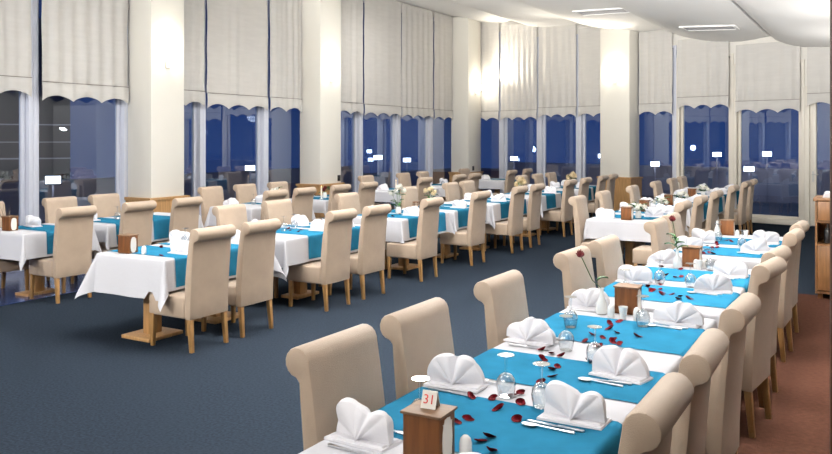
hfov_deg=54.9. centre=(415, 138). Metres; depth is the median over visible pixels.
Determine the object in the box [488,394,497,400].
rose petal
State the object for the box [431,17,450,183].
window
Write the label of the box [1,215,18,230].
box
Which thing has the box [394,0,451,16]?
wall
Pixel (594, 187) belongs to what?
table runner
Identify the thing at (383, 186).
folded napkin
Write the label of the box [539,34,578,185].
window
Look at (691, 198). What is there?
folded napkin
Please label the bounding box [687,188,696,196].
box
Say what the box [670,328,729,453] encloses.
dining chair
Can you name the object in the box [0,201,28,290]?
dining chair
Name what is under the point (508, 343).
table knife
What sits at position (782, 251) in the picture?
dining chair
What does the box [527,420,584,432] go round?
table knife
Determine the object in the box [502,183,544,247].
dining chair
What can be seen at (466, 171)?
dining chair
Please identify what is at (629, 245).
dining table
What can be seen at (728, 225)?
box
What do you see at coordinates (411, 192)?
dining chair
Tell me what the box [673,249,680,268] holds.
bud vase
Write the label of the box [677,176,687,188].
dining chair
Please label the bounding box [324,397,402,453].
folded napkin
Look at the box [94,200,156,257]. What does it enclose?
dining chair
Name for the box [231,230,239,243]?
folded napkin
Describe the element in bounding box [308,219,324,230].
folded napkin
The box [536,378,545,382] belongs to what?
rose petal
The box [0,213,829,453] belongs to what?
floor
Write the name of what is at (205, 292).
dining chair
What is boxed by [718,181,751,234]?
dining chair
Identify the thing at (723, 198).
tablecloth
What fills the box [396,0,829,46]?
ceiling
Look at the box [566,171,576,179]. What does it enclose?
flower arrangement
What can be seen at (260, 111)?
window
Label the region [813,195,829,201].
countertop
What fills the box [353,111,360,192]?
window frame
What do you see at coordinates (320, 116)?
column
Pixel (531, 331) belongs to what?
folded napkin
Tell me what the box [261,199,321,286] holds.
dining chair
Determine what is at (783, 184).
parapet
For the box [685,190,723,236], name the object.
dining chair
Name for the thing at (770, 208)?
ground
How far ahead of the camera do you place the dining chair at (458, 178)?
17.03 m
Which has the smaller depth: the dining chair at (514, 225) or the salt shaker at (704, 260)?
the salt shaker at (704, 260)
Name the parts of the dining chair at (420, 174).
backrest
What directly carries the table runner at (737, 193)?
on the tablecloth at (699, 191)
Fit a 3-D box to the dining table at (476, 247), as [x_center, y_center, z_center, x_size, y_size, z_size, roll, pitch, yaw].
[1.223,1.427,13.602,0.830,0.747,1.510,0,0,30]
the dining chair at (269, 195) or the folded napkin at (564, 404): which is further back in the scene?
the dining chair at (269, 195)
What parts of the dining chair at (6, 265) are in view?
backrest, leg, seat, leg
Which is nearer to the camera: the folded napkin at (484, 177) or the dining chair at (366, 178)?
the dining chair at (366, 178)
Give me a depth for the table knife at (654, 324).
4.39 m
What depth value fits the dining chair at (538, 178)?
17.27 m
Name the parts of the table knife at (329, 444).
handle, blade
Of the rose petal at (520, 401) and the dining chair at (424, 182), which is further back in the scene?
the dining chair at (424, 182)
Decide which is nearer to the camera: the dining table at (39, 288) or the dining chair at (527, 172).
the dining table at (39, 288)
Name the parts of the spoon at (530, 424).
handle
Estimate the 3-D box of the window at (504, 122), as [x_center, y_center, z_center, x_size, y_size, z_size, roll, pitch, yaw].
[2.847,-0.450,21.579,1.260,4.500,0.160,0,0,44]
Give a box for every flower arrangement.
[318,186,329,197]
[388,184,405,213]
[423,186,438,198]
[514,176,526,186]
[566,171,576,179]
[628,202,647,217]
[652,197,669,203]
[674,191,689,198]
[697,185,709,194]
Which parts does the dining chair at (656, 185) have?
backrest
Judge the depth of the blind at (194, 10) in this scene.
13.58 m
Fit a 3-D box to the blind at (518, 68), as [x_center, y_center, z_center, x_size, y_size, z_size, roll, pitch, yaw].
[2.745,-1.796,21.474,1.198,2.593,0.066,0,0,44]
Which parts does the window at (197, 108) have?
sash, frame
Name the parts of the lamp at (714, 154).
post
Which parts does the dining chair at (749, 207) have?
leg, leg, backrest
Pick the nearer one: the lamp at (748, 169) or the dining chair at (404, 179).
the dining chair at (404, 179)
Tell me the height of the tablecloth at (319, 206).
0.337 m
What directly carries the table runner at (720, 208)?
on the tablecloth at (723, 198)
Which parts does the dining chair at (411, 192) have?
backrest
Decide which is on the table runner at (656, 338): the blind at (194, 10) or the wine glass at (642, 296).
the wine glass at (642, 296)
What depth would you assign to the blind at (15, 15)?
10.77 m
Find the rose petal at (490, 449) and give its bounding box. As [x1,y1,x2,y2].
[486,446,496,451]
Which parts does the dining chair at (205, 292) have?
leg, seat, leg, leg, backrest, leg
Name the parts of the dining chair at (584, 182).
backrest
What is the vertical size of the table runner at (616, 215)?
0.256 m
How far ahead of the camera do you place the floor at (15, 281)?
9.75 m
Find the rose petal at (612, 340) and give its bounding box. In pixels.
[609,337,616,343]
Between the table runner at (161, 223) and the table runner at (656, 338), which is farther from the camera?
the table runner at (161, 223)
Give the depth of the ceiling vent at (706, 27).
15.21 m
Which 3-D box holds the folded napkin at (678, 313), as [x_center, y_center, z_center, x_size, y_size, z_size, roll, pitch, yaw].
[1.469,0.971,4.486,0.279,0.128,0.136,0,0,32]
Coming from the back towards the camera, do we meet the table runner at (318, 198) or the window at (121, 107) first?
the table runner at (318, 198)
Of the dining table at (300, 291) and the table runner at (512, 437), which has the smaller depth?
the table runner at (512, 437)
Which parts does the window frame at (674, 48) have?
sash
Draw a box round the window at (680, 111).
[676,53,733,189]
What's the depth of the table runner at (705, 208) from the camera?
12.98 m
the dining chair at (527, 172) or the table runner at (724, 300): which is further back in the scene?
the dining chair at (527, 172)
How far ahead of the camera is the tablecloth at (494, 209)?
12.85 m
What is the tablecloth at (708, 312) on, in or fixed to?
on the dining table
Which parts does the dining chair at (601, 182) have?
seat, backrest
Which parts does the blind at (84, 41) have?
hem rod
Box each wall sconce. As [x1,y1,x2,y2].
[166,52,176,68]
[330,70,337,82]
[475,85,480,94]
[609,73,615,83]
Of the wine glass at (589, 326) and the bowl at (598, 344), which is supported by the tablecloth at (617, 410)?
the wine glass at (589, 326)
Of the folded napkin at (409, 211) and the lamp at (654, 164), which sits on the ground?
the lamp at (654, 164)
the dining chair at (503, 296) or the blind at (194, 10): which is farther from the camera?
the blind at (194, 10)
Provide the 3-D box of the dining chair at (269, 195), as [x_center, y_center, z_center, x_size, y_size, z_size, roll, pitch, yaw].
[-2.292,1.276,11.956,0.618,1.047,0.448,0,0,30]
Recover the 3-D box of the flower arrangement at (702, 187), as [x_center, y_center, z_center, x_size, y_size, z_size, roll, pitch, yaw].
[5.139,0.924,14.302,0.205,0.224,0.274,0,0,-26]
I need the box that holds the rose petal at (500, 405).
[492,403,503,410]
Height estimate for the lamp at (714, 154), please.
1.445 m
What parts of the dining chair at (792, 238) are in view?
leg, leg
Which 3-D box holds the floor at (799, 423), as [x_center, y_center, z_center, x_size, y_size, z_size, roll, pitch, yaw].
[3.052,1.798,2.728,4.650,0.003,12.780,0,0,30]
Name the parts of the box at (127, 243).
lid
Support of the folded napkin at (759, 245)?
on the table runner at (724, 251)
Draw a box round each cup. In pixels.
[618,306,627,319]
[696,260,702,269]
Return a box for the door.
[804,86,818,225]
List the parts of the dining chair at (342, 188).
backrest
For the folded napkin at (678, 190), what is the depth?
14.51 m
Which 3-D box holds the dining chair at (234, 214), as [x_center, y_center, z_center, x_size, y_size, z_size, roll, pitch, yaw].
[-1.918,1.276,9.025,0.618,1.047,0.448,0,0,30]
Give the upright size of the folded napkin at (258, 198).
0.128 m
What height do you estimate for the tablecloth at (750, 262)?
0.363 m
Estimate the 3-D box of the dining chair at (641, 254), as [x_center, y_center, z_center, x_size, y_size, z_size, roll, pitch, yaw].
[3.019,1.276,9.806,0.618,1.047,0.448,0,0,31]
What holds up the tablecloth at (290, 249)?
on the dining table at (300, 291)
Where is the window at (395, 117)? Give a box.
[361,0,398,209]
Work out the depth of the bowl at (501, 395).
3.22 m
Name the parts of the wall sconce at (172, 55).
lamp shade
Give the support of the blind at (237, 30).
attached to the window at (260, 111)
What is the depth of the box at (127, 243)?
7.26 m
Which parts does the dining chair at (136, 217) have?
seat, backrest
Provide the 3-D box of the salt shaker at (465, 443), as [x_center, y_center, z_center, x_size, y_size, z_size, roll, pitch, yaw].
[0.161,1.001,2.604,0.042,0.076,0.041,0,0,30]
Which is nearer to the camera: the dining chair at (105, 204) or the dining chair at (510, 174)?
the dining chair at (105, 204)
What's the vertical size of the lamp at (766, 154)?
1.472 m
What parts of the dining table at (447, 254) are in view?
plate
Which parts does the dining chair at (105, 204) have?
backrest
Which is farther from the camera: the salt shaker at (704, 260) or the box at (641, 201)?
the box at (641, 201)
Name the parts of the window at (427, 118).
sash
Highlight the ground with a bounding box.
[18,168,814,226]
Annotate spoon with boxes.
[522,422,574,433]
[578,377,622,386]
[645,324,681,329]
[687,291,716,295]
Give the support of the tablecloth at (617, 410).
on the dining table
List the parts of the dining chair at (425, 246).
leg, seat, leg, leg, backrest, leg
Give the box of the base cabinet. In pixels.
[813,195,829,298]
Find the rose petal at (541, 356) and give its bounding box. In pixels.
[538,354,547,360]
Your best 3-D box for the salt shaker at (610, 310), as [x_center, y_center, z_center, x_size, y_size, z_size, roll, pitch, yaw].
[1.136,1.001,4.657,0.042,0.076,0.041,0,0,30]
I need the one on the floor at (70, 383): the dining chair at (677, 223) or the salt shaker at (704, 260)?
the dining chair at (677, 223)
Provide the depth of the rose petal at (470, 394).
3.21 m
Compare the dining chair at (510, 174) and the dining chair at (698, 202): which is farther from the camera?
the dining chair at (510, 174)
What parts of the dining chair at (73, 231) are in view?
leg, seat, leg, leg, backrest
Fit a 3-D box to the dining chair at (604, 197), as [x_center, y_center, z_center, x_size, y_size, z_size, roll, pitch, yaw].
[2.931,1.276,11.474,0.618,1.047,0.448,0,0,29]
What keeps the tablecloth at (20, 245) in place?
on the dining table at (39, 288)
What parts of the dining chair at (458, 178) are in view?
backrest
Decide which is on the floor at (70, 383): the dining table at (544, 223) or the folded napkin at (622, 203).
the dining table at (544, 223)
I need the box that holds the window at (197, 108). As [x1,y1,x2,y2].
[192,102,202,219]
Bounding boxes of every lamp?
[44,175,60,197]
[245,165,254,183]
[373,155,382,185]
[403,157,410,161]
[510,156,517,160]
[650,161,659,180]
[712,152,721,187]
[743,166,754,180]
[762,151,771,202]
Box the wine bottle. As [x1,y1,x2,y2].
[824,224,829,242]
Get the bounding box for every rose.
[576,249,607,287]
[664,215,687,248]
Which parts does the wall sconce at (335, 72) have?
lamp shade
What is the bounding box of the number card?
[421,389,439,409]
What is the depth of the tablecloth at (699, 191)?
15.76 m
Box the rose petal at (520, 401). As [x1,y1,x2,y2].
[515,398,525,404]
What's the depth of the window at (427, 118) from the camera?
20.85 m
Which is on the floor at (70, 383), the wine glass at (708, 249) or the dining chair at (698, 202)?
the dining chair at (698, 202)
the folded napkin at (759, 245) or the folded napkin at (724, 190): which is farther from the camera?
the folded napkin at (724, 190)
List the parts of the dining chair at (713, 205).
backrest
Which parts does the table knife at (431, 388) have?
handle, blade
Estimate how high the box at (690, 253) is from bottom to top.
0.164 m
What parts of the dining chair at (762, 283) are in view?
leg, leg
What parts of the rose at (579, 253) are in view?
stem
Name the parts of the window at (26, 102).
sash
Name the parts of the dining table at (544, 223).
plate, plate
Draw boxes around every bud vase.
[596,287,606,314]
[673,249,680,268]
[714,221,719,235]
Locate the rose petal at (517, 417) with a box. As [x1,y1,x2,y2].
[511,414,521,421]
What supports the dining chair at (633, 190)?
on the floor at (70, 383)
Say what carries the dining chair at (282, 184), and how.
on the floor at (15, 281)
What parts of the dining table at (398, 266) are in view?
plate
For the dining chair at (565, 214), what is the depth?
14.79 m
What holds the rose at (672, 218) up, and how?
in the bud vase at (677, 261)
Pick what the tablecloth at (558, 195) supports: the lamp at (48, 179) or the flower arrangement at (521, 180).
the flower arrangement at (521, 180)
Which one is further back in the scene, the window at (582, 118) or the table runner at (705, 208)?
the window at (582, 118)
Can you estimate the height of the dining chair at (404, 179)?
1.047 m
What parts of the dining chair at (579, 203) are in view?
backrest, seat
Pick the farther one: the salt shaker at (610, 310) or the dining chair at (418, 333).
the salt shaker at (610, 310)
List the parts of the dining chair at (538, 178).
backrest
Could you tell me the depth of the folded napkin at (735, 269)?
6.00 m
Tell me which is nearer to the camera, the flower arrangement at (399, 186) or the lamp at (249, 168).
the flower arrangement at (399, 186)
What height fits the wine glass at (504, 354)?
0.167 m
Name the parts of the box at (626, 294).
lid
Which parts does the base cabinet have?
drawer, door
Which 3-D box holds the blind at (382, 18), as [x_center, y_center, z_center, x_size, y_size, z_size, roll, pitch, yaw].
[-0.761,-1.920,18.748,0.047,2.800,1.598,0,0,30]
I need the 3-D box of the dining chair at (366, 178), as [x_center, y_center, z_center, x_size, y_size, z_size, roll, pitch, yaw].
[-0.822,1.276,16.422,0.618,1.047,0.448,0,0,32]
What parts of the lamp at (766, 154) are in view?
post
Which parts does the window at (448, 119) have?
frame, pane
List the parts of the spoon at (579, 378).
handle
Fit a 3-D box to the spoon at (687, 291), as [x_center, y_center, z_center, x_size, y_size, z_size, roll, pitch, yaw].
[1.907,1.030,5.338,0.196,0.013,0.038,0,0,31]
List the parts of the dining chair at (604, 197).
backrest, seat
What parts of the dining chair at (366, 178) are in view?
backrest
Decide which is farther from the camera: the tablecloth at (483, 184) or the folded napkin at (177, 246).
the tablecloth at (483, 184)
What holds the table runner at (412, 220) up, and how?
on the tablecloth at (397, 229)
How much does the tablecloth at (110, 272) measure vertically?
0.410 m
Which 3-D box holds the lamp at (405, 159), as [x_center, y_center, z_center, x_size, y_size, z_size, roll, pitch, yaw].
[-0.287,1.205,25.545,0.270,1.231,0.110,0,0,-1]
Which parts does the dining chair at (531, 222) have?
seat, leg, backrest, leg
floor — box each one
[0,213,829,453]
[0,260,92,305]
[738,294,829,453]
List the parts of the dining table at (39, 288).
plate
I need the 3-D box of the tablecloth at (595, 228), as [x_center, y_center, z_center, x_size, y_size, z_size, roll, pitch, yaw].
[3.034,1.221,10.982,1.014,0.361,1.919,0,0,30]
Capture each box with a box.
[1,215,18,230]
[117,233,138,253]
[400,400,456,453]
[613,283,642,314]
[620,206,633,219]
[639,199,650,211]
[664,194,674,204]
[681,245,702,266]
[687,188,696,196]
[720,219,734,235]
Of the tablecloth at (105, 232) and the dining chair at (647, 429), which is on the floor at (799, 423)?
the dining chair at (647, 429)
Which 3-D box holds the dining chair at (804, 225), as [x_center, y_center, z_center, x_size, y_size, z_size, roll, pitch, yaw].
[3.264,1.276,7.385,0.618,1.047,0.448,0,0,33]
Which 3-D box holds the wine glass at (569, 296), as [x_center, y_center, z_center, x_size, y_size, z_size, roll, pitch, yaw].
[0.852,0.952,4.406,0.080,0.167,0.080,0,0,1]
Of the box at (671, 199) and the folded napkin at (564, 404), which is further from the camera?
the box at (671, 199)
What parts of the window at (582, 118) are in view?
frame, sash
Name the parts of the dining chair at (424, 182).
backrest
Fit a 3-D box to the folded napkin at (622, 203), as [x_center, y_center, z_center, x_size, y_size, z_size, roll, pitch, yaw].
[3.034,0.970,11.467,0.245,0.132,0.129,0,0,24]
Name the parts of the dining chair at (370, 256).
leg, leg, seat, leg, backrest, leg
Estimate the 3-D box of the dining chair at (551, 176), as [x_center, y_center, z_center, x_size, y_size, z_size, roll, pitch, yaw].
[3.267,1.276,17.982,0.618,1.047,0.448,0,0,30]
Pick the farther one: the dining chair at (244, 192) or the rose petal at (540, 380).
the dining chair at (244, 192)
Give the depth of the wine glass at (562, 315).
3.93 m
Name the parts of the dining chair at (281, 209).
backrest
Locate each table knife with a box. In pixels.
[328,443,368,453]
[428,387,476,396]
[508,343,548,349]
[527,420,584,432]
[572,309,595,312]
[585,377,631,384]
[654,324,687,328]
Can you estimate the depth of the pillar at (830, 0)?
2.50 m
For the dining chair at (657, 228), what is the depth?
7.36 m
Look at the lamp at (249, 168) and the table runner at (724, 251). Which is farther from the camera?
the lamp at (249, 168)
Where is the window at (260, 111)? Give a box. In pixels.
[203,0,265,195]
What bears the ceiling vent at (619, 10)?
in the ceiling
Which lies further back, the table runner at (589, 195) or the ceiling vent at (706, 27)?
the table runner at (589, 195)
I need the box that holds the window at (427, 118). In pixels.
[399,8,430,176]
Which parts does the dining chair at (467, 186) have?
backrest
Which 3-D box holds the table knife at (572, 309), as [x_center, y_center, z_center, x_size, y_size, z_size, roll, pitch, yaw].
[1.044,1.035,4.808,0.220,0.007,0.018,0,0,30]
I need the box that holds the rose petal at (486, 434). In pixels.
[483,432,496,436]
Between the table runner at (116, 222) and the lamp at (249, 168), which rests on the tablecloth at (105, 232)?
the table runner at (116, 222)
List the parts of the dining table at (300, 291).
plate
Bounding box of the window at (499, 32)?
[499,32,500,192]
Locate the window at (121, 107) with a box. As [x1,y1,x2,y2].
[34,0,127,259]
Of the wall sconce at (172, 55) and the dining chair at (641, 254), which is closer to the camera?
the dining chair at (641, 254)
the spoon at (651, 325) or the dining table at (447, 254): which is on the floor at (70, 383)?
the dining table at (447, 254)
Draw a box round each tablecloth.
[0,223,101,270]
[75,239,286,311]
[93,212,203,249]
[204,201,315,227]
[231,222,359,276]
[289,196,328,214]
[299,308,717,453]
[353,209,454,242]
[375,188,440,202]
[402,203,493,231]
[415,185,478,196]
[444,197,528,228]
[478,178,517,190]
[504,190,575,217]
[556,185,594,200]
[583,211,688,241]
[608,264,751,326]
[650,201,708,227]
[674,196,734,218]
[675,233,782,268]
[697,189,739,208]
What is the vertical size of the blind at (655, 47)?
2.016 m
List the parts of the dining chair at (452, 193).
backrest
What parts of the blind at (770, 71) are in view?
hem rod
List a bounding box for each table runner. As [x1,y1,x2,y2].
[1,224,54,253]
[93,217,119,244]
[110,215,169,239]
[111,245,186,286]
[159,242,238,275]
[276,227,322,258]
[283,223,359,250]
[313,197,328,199]
[357,213,418,237]
[378,387,621,453]
[390,210,445,231]
[418,206,468,227]
[459,200,509,218]
[473,348,665,403]
[488,198,526,213]
[503,193,555,208]
[544,313,704,355]
[551,187,591,199]
[574,186,595,198]
[595,214,659,219]
[604,282,739,308]
[644,266,749,292]
[656,200,708,218]
[674,246,762,257]
[682,196,722,211]
[703,189,739,203]
[709,237,781,247]
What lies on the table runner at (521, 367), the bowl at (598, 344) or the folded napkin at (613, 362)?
the folded napkin at (613, 362)
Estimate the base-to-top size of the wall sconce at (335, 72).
0.245 m
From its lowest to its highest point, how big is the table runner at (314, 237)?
0.256 m
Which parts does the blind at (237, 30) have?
hem rod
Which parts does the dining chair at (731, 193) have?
seat, backrest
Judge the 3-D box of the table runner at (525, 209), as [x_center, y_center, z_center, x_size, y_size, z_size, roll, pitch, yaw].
[1.401,1.164,13.909,0.940,0.256,0.480,0,0,30]
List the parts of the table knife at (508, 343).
handle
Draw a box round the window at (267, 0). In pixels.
[266,0,267,190]
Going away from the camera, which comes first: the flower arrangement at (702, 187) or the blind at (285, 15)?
the flower arrangement at (702, 187)
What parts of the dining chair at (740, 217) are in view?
seat, backrest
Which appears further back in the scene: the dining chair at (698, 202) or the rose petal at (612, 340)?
the dining chair at (698, 202)
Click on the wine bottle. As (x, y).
(827, 229)
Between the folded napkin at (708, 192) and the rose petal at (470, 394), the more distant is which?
the folded napkin at (708, 192)
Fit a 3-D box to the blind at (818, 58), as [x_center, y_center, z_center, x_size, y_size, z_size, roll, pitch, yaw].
[8.376,-1.315,16.047,1.008,1.310,0.061,0,0,44]
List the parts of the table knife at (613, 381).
blade, handle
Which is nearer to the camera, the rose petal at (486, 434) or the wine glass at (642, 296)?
the rose petal at (486, 434)
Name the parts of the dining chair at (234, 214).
backrest, leg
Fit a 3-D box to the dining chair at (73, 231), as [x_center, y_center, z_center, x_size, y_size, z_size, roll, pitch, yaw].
[-3.986,1.276,9.030,0.618,1.047,0.448,0,0,32]
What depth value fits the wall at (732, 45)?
17.51 m
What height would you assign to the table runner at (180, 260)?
0.256 m
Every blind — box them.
[0,0,31,96]
[41,0,128,104]
[184,0,204,106]
[207,0,267,110]
[270,0,301,111]
[341,0,363,114]
[364,0,401,116]
[401,3,433,118]
[434,12,452,119]
[481,22,498,120]
[500,24,536,120]
[538,24,575,117]
[578,27,599,116]
[639,30,672,114]
[677,39,728,108]
[735,42,799,113]
[807,47,829,105]
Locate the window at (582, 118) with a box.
[579,114,585,181]
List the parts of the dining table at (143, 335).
plate, plate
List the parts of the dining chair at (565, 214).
seat, leg, backrest, leg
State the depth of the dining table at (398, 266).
11.12 m
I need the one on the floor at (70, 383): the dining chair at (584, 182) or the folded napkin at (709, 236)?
the dining chair at (584, 182)
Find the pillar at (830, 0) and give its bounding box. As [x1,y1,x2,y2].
[830,0,831,453]
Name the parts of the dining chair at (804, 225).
leg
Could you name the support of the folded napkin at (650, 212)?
on the table runner at (616, 215)
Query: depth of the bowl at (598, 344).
3.70 m
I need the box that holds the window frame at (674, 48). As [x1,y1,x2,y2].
[672,45,676,177]
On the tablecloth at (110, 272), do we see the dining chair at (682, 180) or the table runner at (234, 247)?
the table runner at (234, 247)
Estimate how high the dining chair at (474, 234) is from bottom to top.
1.047 m
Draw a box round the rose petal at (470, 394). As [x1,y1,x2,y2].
[467,391,475,398]
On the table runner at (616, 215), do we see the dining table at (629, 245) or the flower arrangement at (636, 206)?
the flower arrangement at (636, 206)
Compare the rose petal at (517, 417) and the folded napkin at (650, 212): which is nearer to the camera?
the rose petal at (517, 417)
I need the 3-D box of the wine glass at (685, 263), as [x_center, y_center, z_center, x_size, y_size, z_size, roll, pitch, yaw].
[1.919,0.952,5.591,0.080,0.167,0.080,0,0,40]
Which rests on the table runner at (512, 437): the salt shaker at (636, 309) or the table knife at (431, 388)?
the table knife at (431, 388)
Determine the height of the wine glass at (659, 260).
0.167 m
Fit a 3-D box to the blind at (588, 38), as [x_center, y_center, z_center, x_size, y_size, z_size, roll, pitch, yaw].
[4.398,-1.666,19.871,0.864,2.232,0.066,0,0,43]
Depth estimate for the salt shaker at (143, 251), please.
7.18 m
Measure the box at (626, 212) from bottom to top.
0.164 m
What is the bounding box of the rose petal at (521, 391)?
[516,389,524,394]
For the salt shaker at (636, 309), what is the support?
on the tablecloth at (617, 410)
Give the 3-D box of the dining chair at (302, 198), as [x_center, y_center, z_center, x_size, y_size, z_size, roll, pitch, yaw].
[-1.941,1.276,12.560,0.618,1.047,0.448,0,0,32]
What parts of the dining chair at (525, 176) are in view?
backrest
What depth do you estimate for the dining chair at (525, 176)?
16.60 m
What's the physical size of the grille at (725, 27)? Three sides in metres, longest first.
0.900 x 0.450 x 0.012 m
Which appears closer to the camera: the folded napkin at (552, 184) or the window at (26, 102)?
the window at (26, 102)
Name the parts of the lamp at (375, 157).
post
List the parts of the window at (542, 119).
sash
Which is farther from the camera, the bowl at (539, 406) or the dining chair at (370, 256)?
the dining chair at (370, 256)
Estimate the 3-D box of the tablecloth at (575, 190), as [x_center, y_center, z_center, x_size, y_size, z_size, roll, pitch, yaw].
[3.384,1.234,17.337,1.034,0.388,1.692,0,0,30]
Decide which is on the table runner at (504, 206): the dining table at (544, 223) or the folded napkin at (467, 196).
the folded napkin at (467, 196)
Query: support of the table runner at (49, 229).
on the tablecloth at (20, 245)
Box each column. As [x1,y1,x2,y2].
[124,0,189,212]
[296,0,344,217]
[448,17,483,190]
[597,28,642,210]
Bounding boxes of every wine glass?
[411,376,429,403]
[496,352,515,397]
[531,361,549,408]
[558,314,573,350]
[563,295,577,327]
[586,325,601,363]
[636,295,649,326]
[654,259,665,283]
[685,263,695,287]
[705,249,714,270]
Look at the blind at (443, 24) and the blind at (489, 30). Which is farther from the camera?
the blind at (489, 30)
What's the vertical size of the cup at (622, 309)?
0.074 m
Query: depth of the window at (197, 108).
13.79 m
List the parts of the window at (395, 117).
sash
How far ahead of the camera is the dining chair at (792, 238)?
6.45 m
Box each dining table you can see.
[15,275,54,296]
[121,292,237,342]
[281,281,318,299]
[391,258,417,270]
[437,244,457,257]
[459,245,489,250]
[515,215,555,236]
[625,241,634,265]
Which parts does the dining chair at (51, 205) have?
backrest, leg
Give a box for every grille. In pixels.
[577,9,627,14]
[684,26,734,29]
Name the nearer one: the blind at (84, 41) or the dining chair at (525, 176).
the blind at (84, 41)
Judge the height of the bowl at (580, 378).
0.008 m
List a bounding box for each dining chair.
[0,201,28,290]
[29,205,96,303]
[42,196,101,283]
[88,193,120,259]
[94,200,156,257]
[149,224,235,352]
[151,196,202,244]
[197,186,223,226]
[201,218,280,337]
[212,204,277,304]
[233,183,256,203]
[260,189,287,219]
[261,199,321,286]
[267,181,289,198]
[286,324,384,449]
[288,208,356,311]
[292,187,316,221]
[312,184,350,220]
[328,204,391,299]
[334,192,387,273]
[358,175,393,209]
[358,182,377,213]
[380,297,454,399]
[387,197,443,281]
[395,177,432,209]
[396,172,410,205]
[398,186,439,239]
[416,171,442,197]
[440,191,490,265]
[442,182,466,228]
[444,174,466,201]
[458,168,469,180]
[459,180,498,241]
[468,173,481,191]
[473,270,528,349]
[484,186,528,252]
[492,170,517,195]
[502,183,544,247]
[515,175,549,225]
[522,168,532,183]
[531,173,558,223]
[539,179,577,236]
[545,172,556,186]
[553,245,595,308]
[556,177,591,230]
[568,195,623,257]
[588,174,617,217]
[588,175,608,212]
[588,235,622,288]
[595,190,644,247]
[618,372,693,453]
[626,185,640,203]
[633,200,691,266]
[643,217,671,253]
[650,181,688,227]
[662,212,683,249]
[666,178,678,193]
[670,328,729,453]
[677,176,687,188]
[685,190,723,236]
[688,195,708,237]
[702,185,739,231]
[705,292,760,453]
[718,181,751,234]
[724,179,757,234]
[742,256,786,437]
[757,245,791,407]
[777,228,804,362]
[789,220,809,332]
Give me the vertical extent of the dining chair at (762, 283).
1.047 m
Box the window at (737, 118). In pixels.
[733,59,804,224]
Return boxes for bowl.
[496,372,515,397]
[522,422,536,426]
[531,382,546,408]
[558,330,573,350]
[563,310,577,327]
[578,377,589,380]
[586,342,600,363]
[636,309,649,326]
[654,270,665,283]
[685,274,695,287]
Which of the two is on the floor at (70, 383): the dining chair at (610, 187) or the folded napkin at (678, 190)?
the dining chair at (610, 187)
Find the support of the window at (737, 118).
in the wall at (732, 45)
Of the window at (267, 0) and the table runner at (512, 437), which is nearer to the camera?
the table runner at (512, 437)
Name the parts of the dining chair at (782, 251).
leg, leg, backrest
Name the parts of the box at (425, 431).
lid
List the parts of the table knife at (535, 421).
blade, handle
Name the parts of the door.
frame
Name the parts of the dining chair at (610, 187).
backrest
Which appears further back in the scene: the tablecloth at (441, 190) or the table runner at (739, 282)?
the tablecloth at (441, 190)
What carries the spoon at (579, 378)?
on the table runner at (521, 367)
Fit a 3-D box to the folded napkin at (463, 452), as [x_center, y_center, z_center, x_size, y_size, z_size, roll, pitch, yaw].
[0.207,0.970,2.300,0.246,0.131,0.129,0,0,27]
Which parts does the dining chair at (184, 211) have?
seat, backrest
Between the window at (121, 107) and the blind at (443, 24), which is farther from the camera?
the blind at (443, 24)
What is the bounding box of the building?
[0,18,70,182]
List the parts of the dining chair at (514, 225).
leg, seat, leg, backrest, leg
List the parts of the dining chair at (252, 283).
leg, seat, leg, leg, backrest, leg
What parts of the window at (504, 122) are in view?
sash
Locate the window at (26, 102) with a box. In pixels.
[0,0,33,273]
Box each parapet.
[0,165,352,222]
[508,162,829,203]
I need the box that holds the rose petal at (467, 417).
[462,414,474,420]
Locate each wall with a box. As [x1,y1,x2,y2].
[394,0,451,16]
[499,21,806,85]
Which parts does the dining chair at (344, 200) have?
backrest, leg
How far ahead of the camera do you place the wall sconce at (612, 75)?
18.91 m
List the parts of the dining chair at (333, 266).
leg, seat, leg, leg, backrest, leg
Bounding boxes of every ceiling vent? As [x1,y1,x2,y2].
[572,7,630,15]
[679,24,739,30]
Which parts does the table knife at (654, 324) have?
handle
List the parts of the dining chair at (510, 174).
backrest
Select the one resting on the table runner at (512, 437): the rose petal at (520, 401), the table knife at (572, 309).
the rose petal at (520, 401)
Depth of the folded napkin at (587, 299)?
4.88 m
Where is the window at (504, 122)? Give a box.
[501,37,538,192]
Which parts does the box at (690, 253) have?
lid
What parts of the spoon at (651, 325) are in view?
handle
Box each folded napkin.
[23,215,42,226]
[167,230,189,242]
[167,239,188,254]
[223,198,238,204]
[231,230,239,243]
[254,195,262,202]
[289,214,309,225]
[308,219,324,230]
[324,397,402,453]
[377,184,388,189]
[403,206,419,215]
[423,353,488,392]
[438,178,447,183]
[450,200,467,207]
[459,452,480,453]
[462,193,471,199]
[481,175,490,179]
[491,193,505,201]
[503,317,557,347]
[536,380,611,430]
[543,186,556,192]
[550,181,559,187]
[567,288,610,310]
[588,345,653,384]
[594,208,614,218]
[615,265,652,283]
[619,202,635,211]
[640,197,655,205]
[644,207,663,216]
[647,249,675,266]
[653,301,703,328]
[656,203,672,213]
[673,198,686,206]
[674,189,687,195]
[674,236,703,250]
[687,194,700,201]
[691,228,715,242]
[693,273,733,293]
[706,189,717,195]
[713,260,748,278]
[714,188,726,193]
[740,238,769,252]
[753,230,779,244]
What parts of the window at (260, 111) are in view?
sash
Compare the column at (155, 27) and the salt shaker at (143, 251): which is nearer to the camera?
the salt shaker at (143, 251)
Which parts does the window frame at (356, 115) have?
sash, frame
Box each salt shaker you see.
[141,246,145,253]
[459,434,471,452]
[607,304,614,317]
[633,307,640,320]
[702,259,707,268]
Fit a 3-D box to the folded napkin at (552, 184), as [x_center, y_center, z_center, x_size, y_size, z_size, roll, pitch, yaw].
[2.978,0.970,17.160,0.245,0.132,0.129,0,0,36]
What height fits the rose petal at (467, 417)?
0.013 m
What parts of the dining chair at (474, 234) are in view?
leg, seat, leg, leg, backrest, leg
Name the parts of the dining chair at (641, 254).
seat, backrest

